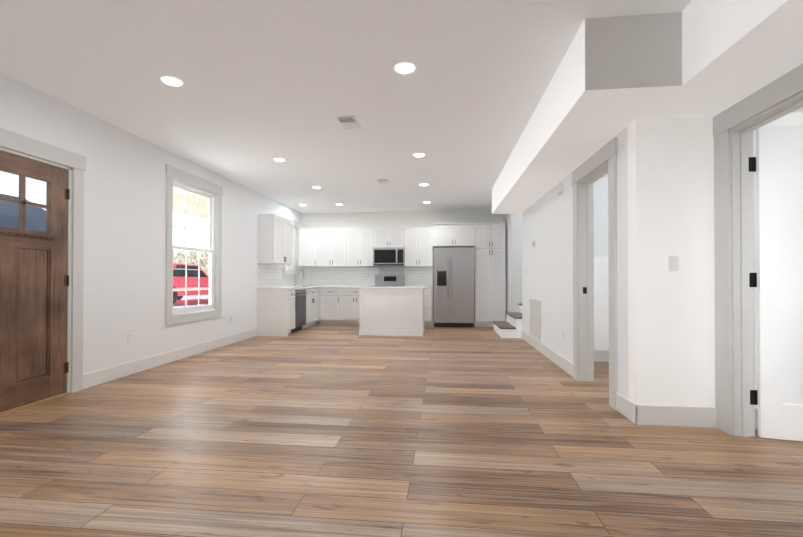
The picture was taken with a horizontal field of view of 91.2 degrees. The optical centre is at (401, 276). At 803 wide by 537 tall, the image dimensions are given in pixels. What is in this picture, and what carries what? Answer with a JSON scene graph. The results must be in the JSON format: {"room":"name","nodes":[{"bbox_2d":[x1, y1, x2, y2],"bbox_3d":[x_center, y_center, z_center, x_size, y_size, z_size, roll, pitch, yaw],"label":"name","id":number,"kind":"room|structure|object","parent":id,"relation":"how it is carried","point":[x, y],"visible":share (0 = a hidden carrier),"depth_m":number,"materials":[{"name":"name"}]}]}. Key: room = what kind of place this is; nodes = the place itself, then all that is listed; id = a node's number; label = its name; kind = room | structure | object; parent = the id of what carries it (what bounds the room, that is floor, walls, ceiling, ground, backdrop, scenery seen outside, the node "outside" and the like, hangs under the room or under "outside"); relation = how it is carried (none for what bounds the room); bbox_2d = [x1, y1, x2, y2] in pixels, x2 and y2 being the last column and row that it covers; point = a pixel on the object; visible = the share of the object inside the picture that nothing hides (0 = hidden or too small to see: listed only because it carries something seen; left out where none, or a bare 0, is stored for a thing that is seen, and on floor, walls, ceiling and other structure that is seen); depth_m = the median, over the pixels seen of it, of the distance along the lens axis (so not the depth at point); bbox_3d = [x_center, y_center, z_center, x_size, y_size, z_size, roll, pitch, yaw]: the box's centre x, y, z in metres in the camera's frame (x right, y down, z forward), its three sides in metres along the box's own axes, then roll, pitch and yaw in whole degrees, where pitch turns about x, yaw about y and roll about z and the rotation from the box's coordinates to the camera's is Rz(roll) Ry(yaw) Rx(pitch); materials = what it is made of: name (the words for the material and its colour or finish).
{"room":"empty living room","nodes":[
{"label":"empty living room","id":0,"kind":"room"},
{"bbox_2d":[0,72,302,373],"bbox_3d":[-3.121,-0.253,4.756,0.130,2.750,10.760,0,0,6],"label":"wall","id":1,"kind":"structure","parent":0,"point":[124,284],"depth_m":4.48,"materials":[{"name":"paint"}]},
{"bbox_2d":[0,151,69,411],"bbox_3d":[-3.213,0.043,3.227,0.101,2.105,1.024,0,0,6],"label":"front door","id":2,"kind":"structure","parent":1,"relation":"in","point":[34,284],"depth_m":3.43,"materials":[{"name":"brown wood"}]},
{"bbox_2d":[128,332,132,342],"bbox_3d":[-3.080,0.700,4.473,0.008,0.114,0.070,0,0,6],"label":"electrical outlet","id":3,"kind":"object","parent":1,"relation":"attached to","point":[130,337],"visible":1,"depth_m":4.47,"materials":[{"name":"white plastic"}]},
{"bbox_2d":[83,328,256,388],"bbox_3d":[-2.948,1.056,5.693,0.016,0.145,3.678,0,0,6],"label":"baseboard","id":4,"kind":"structure","parent":1,"relation":"attached to","point":[101,376],"depth_m":4.86,"materials":[{"name":"paint"}]},
{"bbox_2d":[172,180,214,314],"bbox_3d":[-3.024,-0.382,5.677,0.070,1.794,1.024,0,0,6],"label":"living room window","id":5,"kind":"structure","parent":1,"relation":"in","point":[210,197],"depth_m":5.82,"materials":[{"name":"white plastic"}]},
{"bbox_2d":[257,214,287,265],"bbox_3d":[-2.568,-0.717,7.798,0.328,0.940,0.560,0,0,6],"label":"upper cabinet","id":6,"kind":"object","parent":1,"relation":"attached to","point":[272,229],"depth_m":7.53,"materials":[{"name":"white wood"}]},
{"bbox_2d":[285,228,294,273],"bbox_3d":[-2.654,-0.612,9.189,0.070,1.124,0.744,0,0,6],"label":"kitchen window","id":7,"kind":"structure","parent":1,"relation":"in","point":[292,271],"depth_m":9.48,"materials":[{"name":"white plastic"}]},
{"bbox_2d":[288,219,293,264],"bbox_3d":[-2.522,-0.713,8.236,0.328,0.940,0.560,0,0,6],"label":"upper cabinet","id":8,"kind":"object","parent":1,"relation":"attached to","point":[290,224],"depth_m":8.35,"materials":[{"name":"white wood"}]},
{"bbox_2d":[0,0,691,212],"bbox_3d":[1.369,-1.692,4.293,9.160,0.120,10.760,0,0,6],"label":"ceiling","id":9,"kind":"structure","parent":0,"point":[257,92],"depth_m":3.28,"materials":[{"name":"paint"}]},
{"bbox_2d":[160,76,182,86],"bbox_3d":[-1.932,-1.634,3.313,0.168,0.008,0.168,0,0,6],"label":"recessed light","id":10,"kind":"object","parent":9,"relation":"in","point":[172,81],"visible":1,"depth_m":3.31,"materials":[{"name":"white plastic"}]},
{"bbox_2d":[273,158,285,161],"bbox_3d":[-1.702,-1.618,5.491,0.168,0.008,0.168,0,0,6],"label":"recessed light","id":11,"kind":"object","parent":9,"relation":"in","point":[279,159],"visible":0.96,"depth_m":5.47,"materials":[{"name":"white"}]},
{"bbox_2d":[334,115,361,129],"bbox_3d":[-0.563,-1.627,4.185,0.210,0.015,0.360,0,0,6],"label":"ceiling vent","id":12,"kind":"object","parent":9,"relation":"in","point":[348,122],"visible":1,"depth_m":4.18,"materials":[{"name":"silver metal"}]},
{"bbox_2d":[376,179,390,184],"bbox_3d":[-0.306,-1.609,6.712,0.210,0.015,0.360,0,0,6],"label":"ceiling vent","id":13,"kind":"object","parent":9,"relation":"in","point":[383,181],"visible":1,"depth_m":6.68,"materials":[{"name":"silver metal"}]},
{"bbox_2d":[394,63,415,73],"bbox_3d":[0.028,-1.635,3.107,0.168,0.008,0.168,0,0,6],"label":"recessed light","id":14,"kind":"object","parent":9,"relation":"in","point":[404,68],"visible":1,"depth_m":3.10,"materials":[{"name":"white plastic"}]},
{"bbox_2d":[413,153,424,156],"bbox_3d":[0.236,-1.620,5.277,0.168,0.008,0.168,0,0,6],"label":"recessed light","id":15,"kind":"object","parent":9,"relation":"in","point":[419,155],"visible":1,"depth_m":5.28,"materials":[{"name":"white plastic"}]},
{"bbox_2d":[0,324,802,536],"bbox_3d":[1.364,1.178,4.273,9.170,0.120,10.780,0,0,6],"label":"floor","id":16,"kind":"structure","parent":0,"point":[317,430],"depth_m":2.44,"materials":[{"name":"brown wood"}]},
{"bbox_2d":[257,290,295,335],"bbox_3d":[-2.435,0.705,7.668,0.618,0.875,0.385,0,0,6],"label":"base cabinet","id":17,"kind":"object","parent":16,"relation":"on","point":[275,308],"depth_m":7.48,"materials":[{"name":"white wood"}]},
{"bbox_2d":[256,286,319,289],"bbox_3d":[-2.314,0.255,8.699,0.643,0.040,2.478,0,0,6],"label":"countertop","id":18,"kind":"structure","parent":17,"relation":"on","point":[258,287],"depth_m":7.87,"materials":[{"name":"white stone"}]},
{"bbox_2d":[295,269,303,285],"bbox_3d":[-2.389,0.032,9.229,0.243,0.412,0.089,0,0,6],"label":"faucet","id":19,"kind":"object","parent":18,"relation":"on","point":[295,275],"visible":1,"depth_m":9.21,"materials":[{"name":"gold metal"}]},
{"bbox_2d":[291,289,306,332],"bbox_3d":[-2.329,0.711,8.155,0.611,0.871,0.596,0,0,6],"label":"dishwasher","id":20,"kind":"object","parent":16,"relation":"on","point":[300,308],"visible":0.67,"depth_m":8.09,"materials":[{"name":"silver metal"}]},
{"bbox_2d":[302,290,319,328],"bbox_3d":[-2.308,0.714,8.874,0.618,0.875,0.828,0,0,6],"label":"base cabinet","id":21,"kind":"object","parent":16,"relation":"on","point":[313,296],"depth_m":8.88,"materials":[{"name":"white wood"}]},
{"bbox_2d":[320,290,343,324],"bbox_3d":[-1.646,0.719,9.560,0.595,0.875,0.618,0,0,6],"label":"base cabinet","id":22,"kind":"object","parent":16,"relation":"on","point":[331,301],"depth_m":9.26,"materials":[{"name":"white wood"}]},
{"bbox_2d":[320,286,362,289],"bbox_3d":[-1.291,0.261,9.514,1.222,0.040,0.643,0,0,6],"label":"countertop","id":23,"kind":"structure","parent":22,"relation":"on","point":[321,287],"depth_m":9.22,"materials":[{"name":"white stone"}]},
{"bbox_2d":[344,290,358,324],"bbox_3d":[-1.078,0.718,9.500,0.797,0.875,0.618,0,0,6],"label":"base cabinet","id":24,"kind":"object","parent":16,"relation":"on","point":[351,297],"depth_m":9.21,"materials":[{"name":"white wood"}]},
{"bbox_2d":[375,275,405,285],"bbox_3d":[-0.306,0.560,9.371,0.754,1.190,0.695,0,0,6],"label":"range","id":25,"kind":"object","parent":16,"relation":"on","point":[390,280],"visible":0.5,"depth_m":9.63,"materials":[{"name":"silver metal"}]},
{"bbox_2d":[359,290,424,335],"bbox_3d":[-0.171,0.699,7.837,1.234,0.890,0.644,0,0,6],"label":"kitchen island","id":26,"kind":"object","parent":16,"relation":"on","point":[391,310],"depth_m":7.53,"materials":[{"name":"white wood"}]},
{"bbox_2d":[357,286,424,289],"bbox_3d":[-0.171,0.234,7.841,1.290,0.040,0.700,0,0,6],"label":"island countertop","id":27,"kind":"structure","parent":26,"relation":"on","point":[364,287],"depth_m":7.52,"materials":[{"name":"white stone"}]},
{"bbox_2d":[424,290,431,325],"bbox_3d":[0.399,0.717,9.345,0.642,0.875,0.618,0,0,6],"label":"base cabinet","id":28,"kind":"object","parent":16,"relation":"on","point":[427,293],"depth_m":9.02,"materials":[{"name":"white wood"}]},
{"bbox_2d":[422,286,431,289],"bbox_3d":[0.398,0.259,9.336,0.642,0.040,0.643,0,0,6],"label":"countertop","id":29,"kind":"structure","parent":28,"relation":"on","point":[427,287],"depth_m":9.01,"materials":[{"name":"white stone"}]},
{"bbox_2d":[433,247,474,326],"bbox_3d":[1.208,0.251,9.147,0.916,1.805,0.823,0,0,6],"label":"refrigerator","id":30,"kind":"object","parent":16,"relation":"on","point":[453,286],"visible":1,"depth_m":8.80,"materials":[{"name":"silver metal"}]},
{"bbox_2d":[472,222,495,326],"bbox_3d":[1.892,-0.022,9.157,0.412,2.350,0.688,0,0,6],"label":"tall cabinet","id":31,"kind":"object","parent":16,"relation":"on","point":[485,248],"depth_m":8.85,"materials":[{"name":"white wood"}]},
{"bbox_2d":[496,222,505,320],"bbox_3d":[2.171,-0.022,9.143,0.385,2.350,0.658,0,0,6],"label":"tall cabinet","id":32,"kind":"object","parent":16,"relation":"on","point":[500,226],"depth_m":8.82,"materials":[{"name":"white wood"}]},
{"bbox_2d":[493,303,521,337],"bbox_3d":[2.945,0.383,7.705,2.145,1.520,1.115,0,0,6],"label":"stairs","id":33,"kind":"structure","parent":16,"relation":"on","point":[512,328],"depth_m":7.39,"materials":[{"name":"white paint"}]},
{"bbox_2d":[755,409,757,428],"bbox_3d":[4.130,1.034,2.688,3.335,0.145,0.016,0,0,6],"label":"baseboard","id":34,"kind":"structure","parent":16,"relation":"on","point":[756,410],"depth_m":2.84,"materials":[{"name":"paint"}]},
{"bbox_2d":[303,210,502,285],"bbox_3d":[0.947,-0.218,9.672,6.930,2.750,0.130,0,0,6],"label":"wall","id":35,"kind":"structure","parent":0,"point":[374,219],"depth_m":9.74,"materials":[{"name":"paint"}]},
{"bbox_2d":[299,228,319,265],"bbox_3d":[-2.252,-0.702,9.780,0.541,0.940,0.328,0,0,6],"label":"upper cabinet","id":36,"kind":"object","parent":35,"relation":"attached to","point":[309,238],"depth_m":9.62,"materials":[{"name":"white wood"}]},
{"bbox_2d":[320,228,335,265],"bbox_3d":[-1.866,-0.703,9.739,0.488,0.940,0.328,0,0,6],"label":"upper cabinet","id":37,"kind":"object","parent":35,"relation":"attached to","point":[327,235],"depth_m":9.57,"materials":[{"name":"white wood"}]},
{"bbox_2d":[336,228,347,265],"bbox_3d":[-1.500,-0.703,9.701,0.488,0.940,0.328,0,0,6],"label":"upper cabinet","id":38,"kind":"object","parent":35,"relation":"attached to","point":[338,262],"depth_m":9.54,"materials":[{"name":"white wood"}]},
{"bbox_2d":[348,227,363,265],"bbox_3d":[-1.158,-0.703,9.665,0.453,0.940,0.328,0,0,6],"label":"upper cabinet","id":39,"kind":"object","parent":35,"relation":"attached to","point":[355,234],"depth_m":9.50,"materials":[{"name":"white wood"}]},
{"bbox_2d":[364,227,375,265],"bbox_3d":[-0.826,-0.703,9.630,0.453,0.940,0.328,0,0,6],"label":"upper cabinet","id":40,"kind":"object","parent":35,"relation":"attached to","point":[369,232],"depth_m":9.47,"materials":[{"name":"white wood"}]},
{"bbox_2d":[376,227,391,247],"bbox_3d":[-0.445,-0.926,9.591,0.440,0.495,0.328,0,0,6],"label":"upper cabinet","id":41,"kind":"object","parent":35,"relation":"attached to","point":[383,234],"depth_m":9.43,"materials":[{"name":"white wood"}]},
{"bbox_2d":[373,247,404,265],"bbox_3d":[-0.293,-0.463,9.504,0.754,0.427,0.443,0,0,6],"label":"microwave","id":42,"kind":"object","parent":41,"relation":"attached to","point":[390,256],"visible":0.98,"depth_m":9.33,"materials":[{"name":"silver metal"}]},
{"bbox_2d":[392,227,399,246],"bbox_3d":[-0.127,-0.926,9.558,0.440,0.495,0.328,0,0,6],"label":"upper cabinet","id":43,"kind":"object","parent":35,"relation":"attached to","point":[395,230],"depth_m":9.40,"materials":[{"name":"white wood"}]},
{"bbox_2d":[400,227,419,265],"bbox_3d":[0.251,-0.704,9.516,0.446,0.940,0.328,0,0,6],"label":"upper cabinet","id":44,"kind":"object","parent":35,"relation":"attached to","point":[409,236],"depth_m":9.36,"materials":[{"name":"white wood"}]},
{"bbox_2d":[420,226,431,265],"bbox_3d":[0.544,-0.704,9.486,0.382,0.940,0.328,0,0,6],"label":"upper cabinet","id":45,"kind":"object","parent":35,"relation":"attached to","point":[425,231],"depth_m":9.33,"materials":[{"name":"white wood"}]},
{"bbox_2d":[432,223,455,249],"bbox_3d":[1.013,-0.934,9.272,0.533,0.525,0.658,0,0,6],"label":"upper cabinet","id":46,"kind":"object","parent":35,"relation":"attached to","point":[443,234],"depth_m":8.95,"materials":[{"name":"white wood"}]},
{"bbox_2d":[456,223,475,246],"bbox_3d":[1.424,-0.934,9.228,0.533,0.525,0.658,0,0,6],"label":"upper cabinet","id":47,"kind":"object","parent":35,"relation":"attached to","point":[465,232],"depth_m":8.90,"materials":[{"name":"white wood"}]},
{"bbox_2d":[517,213,521,312],"bbox_3d":[3.362,-0.228,8.311,1.800,2.750,0.130,0,0,6],"label":"wall","id":48,"kind":"structure","parent":0,"point":[519,219],"depth_m":8.33,"materials":[{"name":"paint"}]},
{"bbox_2d":[503,126,628,399],"bbox_3d":[2.176,-0.243,6.259,0.130,2.750,6.400,0,0,6],"label":"wall","id":49,"kind":"structure","parent":0,"point":[547,228],"depth_m":4.99,"materials":[{"name":"paint"}]},
{"bbox_2d":[529,298,541,342],"bbox_3d":[2.094,0.669,6.161,0.012,0.615,0.800,0,0,6],"label":"air vent","id":50,"kind":"object","parent":49,"relation":"in","point":[535,318],"visible":1,"depth_m":6.13,"materials":[{"name":"white metal"}]},
{"bbox_2d":[521,330,572,376],"bbox_3d":[2.051,1.056,5.757,0.016,0.145,2.905,0,0,6],"label":"baseboard","id":51,"kind":"structure","parent":49,"relation":"attached to","point":[563,363],"depth_m":5.25,"materials":[{"name":"paint"}]},
{"bbox_2d":[557,183,562,194],"bbox_3d":[1.937,-1.068,4.822,0.042,0.120,0.120,0,0,6],"label":"door chime","id":52,"kind":"object","parent":49,"relation":"attached to","point":[559,188],"visible":1,"depth_m":4.76,"materials":[{"name":"white plastic"}]},
{"bbox_2d":[616,392,630,420],"bbox_3d":[1.772,1.037,3.118,0.016,0.145,0.305,0,0,6],"label":"baseboard","id":53,"kind":"structure","parent":49,"relation":"attached to","point":[623,405],"depth_m":3.13,"materials":[{"name":"paint"}]},
{"bbox_2d":[631,402,716,427],"bbox_3d":[2.035,1.036,2.908,0.581,0.145,0.016,0,0,6],"label":"baseboard","id":54,"kind":"structure","parent":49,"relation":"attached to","point":[684,416],"depth_m":2.90,"materials":[{"name":"paint"}]},
{"bbox_2d":[593,177,607,256],"bbox_3d":[3.311,-0.095,5.198,2.350,2.440,0.130,0,0,6],"label":"wall","id":55,"kind":"structure","parent":0,"point":[600,191],"depth_m":5.20,"materials":[{"name":"paint"}]},
{"bbox_2d":[594,257,608,350],"bbox_3d":[3.063,0.361,5.130,1.370,1.233,0.018,0,0,6],"label":"panel","id":56,"kind":"object","parent":55,"relation":"attached to","point":[601,309],"depth_m":5.17,"materials":[{"name":"white paint"}]},
{"bbox_2d":[594,350,608,361],"bbox_3d":[3.239,1.052,5.124,2.220,0.145,0.016,0,0,6],"label":"baseboard","id":57,"kind":"structure","parent":55,"relation":"attached to","point":[599,355],"depth_m":5.18,"materials":[{"name":"paint"}]},
{"bbox_2d":[492,0,802,213],"bbox_3d":[1.855,-1.410,3.109,1.236,0.461,8.250,0,0,6],"label":"ceiling","id":58,"kind":"structure","parent":0,"point":[613,77],"depth_m":2.50,"materials":[{"name":"paint"}]},
{"bbox_2d":[603,107,802,176],"bbox_3d":[3.755,-1.369,1.928,3.920,0.060,6.300,0,0,6],"label":"ceiling","id":59,"kind":"structure","parent":0,"point":[795,111],"depth_m":3.18,"materials":[{"name":"paint"}]},
{"bbox_2d":[628,112,802,408],"bbox_3d":[3.783,-0.037,2.805,4.050,2.290,0.130,0,0,6],"label":"wall","id":60,"kind":"structure","parent":0,"point":[671,325],"depth_m":2.93,"materials":[{"name":"paint"}]},
{"bbox_2d":[668,256,678,270],"bbox_3d":[2.020,-0.092,2.919,0.070,0.114,0.014,0,0,6],"label":"light switch","id":61,"kind":"object","parent":60,"relation":"attached to","point":[673,263],"visible":1,"depth_m":2.92,"materials":[{"name":"white plastic"}]},
{"bbox_3d":[2.181,-0.051,0.913,0.130,2.290,3.970,0,0,6],"label":"wall","id":62,"kind":"structure","parent":0,"visible":0},
{"bbox_2d":[749,124,802,440],"bbox_3d":[2.807,0.041,2.572,0.828,2.105,0.232,0,0,6],"label":"bedroom door","id":63,"kind":"structure","parent":62,"relation":"in","point":[776,166],"depth_m":2.65,"materials":[{"name":"white paint"}]},
{"label":"outside","id":64,"kind":"structure","parent":0,"visible":0},
{"bbox_2d":[0,171,290,276],"bbox_3d":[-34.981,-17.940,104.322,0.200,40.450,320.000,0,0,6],"label":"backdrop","id":65,"kind":"structure","parent":64,"point":[176,231],"depth_m":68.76,"materials":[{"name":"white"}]},
{"bbox_2d":[173,294,208,308],"bbox_3d":[-36.015,2.060,104.287,86.120,0.850,320.000,0,0,6],"label":"ground","id":66,"kind":"structure","parent":64,"point":[190,300],"depth_m":15.44,"materials":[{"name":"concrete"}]},
{"bbox_2d":[0,193,45,230],"bbox_3d":[-23.758,-1.897,16.043,10.000,5.800,15.800,0,0,6],"label":"house","id":67,"kind":"structure","parent":66,"relation":"on","point":[40,211],"depth_m":21.17,"materials":[{"name":"blue"}]},
{"bbox_2d":[173,187,208,290],"bbox_3d":[-4.524,-0.152,4.954,2.678,3.450,13.000,0,0,6],"label":"porch","id":68,"kind":"object","parent":66,"relation":"on","point":[177,201],"depth_m":9.15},
{"bbox_2d":[173,263,208,303],"bbox_3d":[-8.601,0.274,14.822,1.980,1.420,4.580,0,0,6],"label":"car","id":69,"kind":"object","parent":66,"relation":"on","point":[204,277],"depth_m":14.42,"materials":[{"name":"red paint"}]}
]}

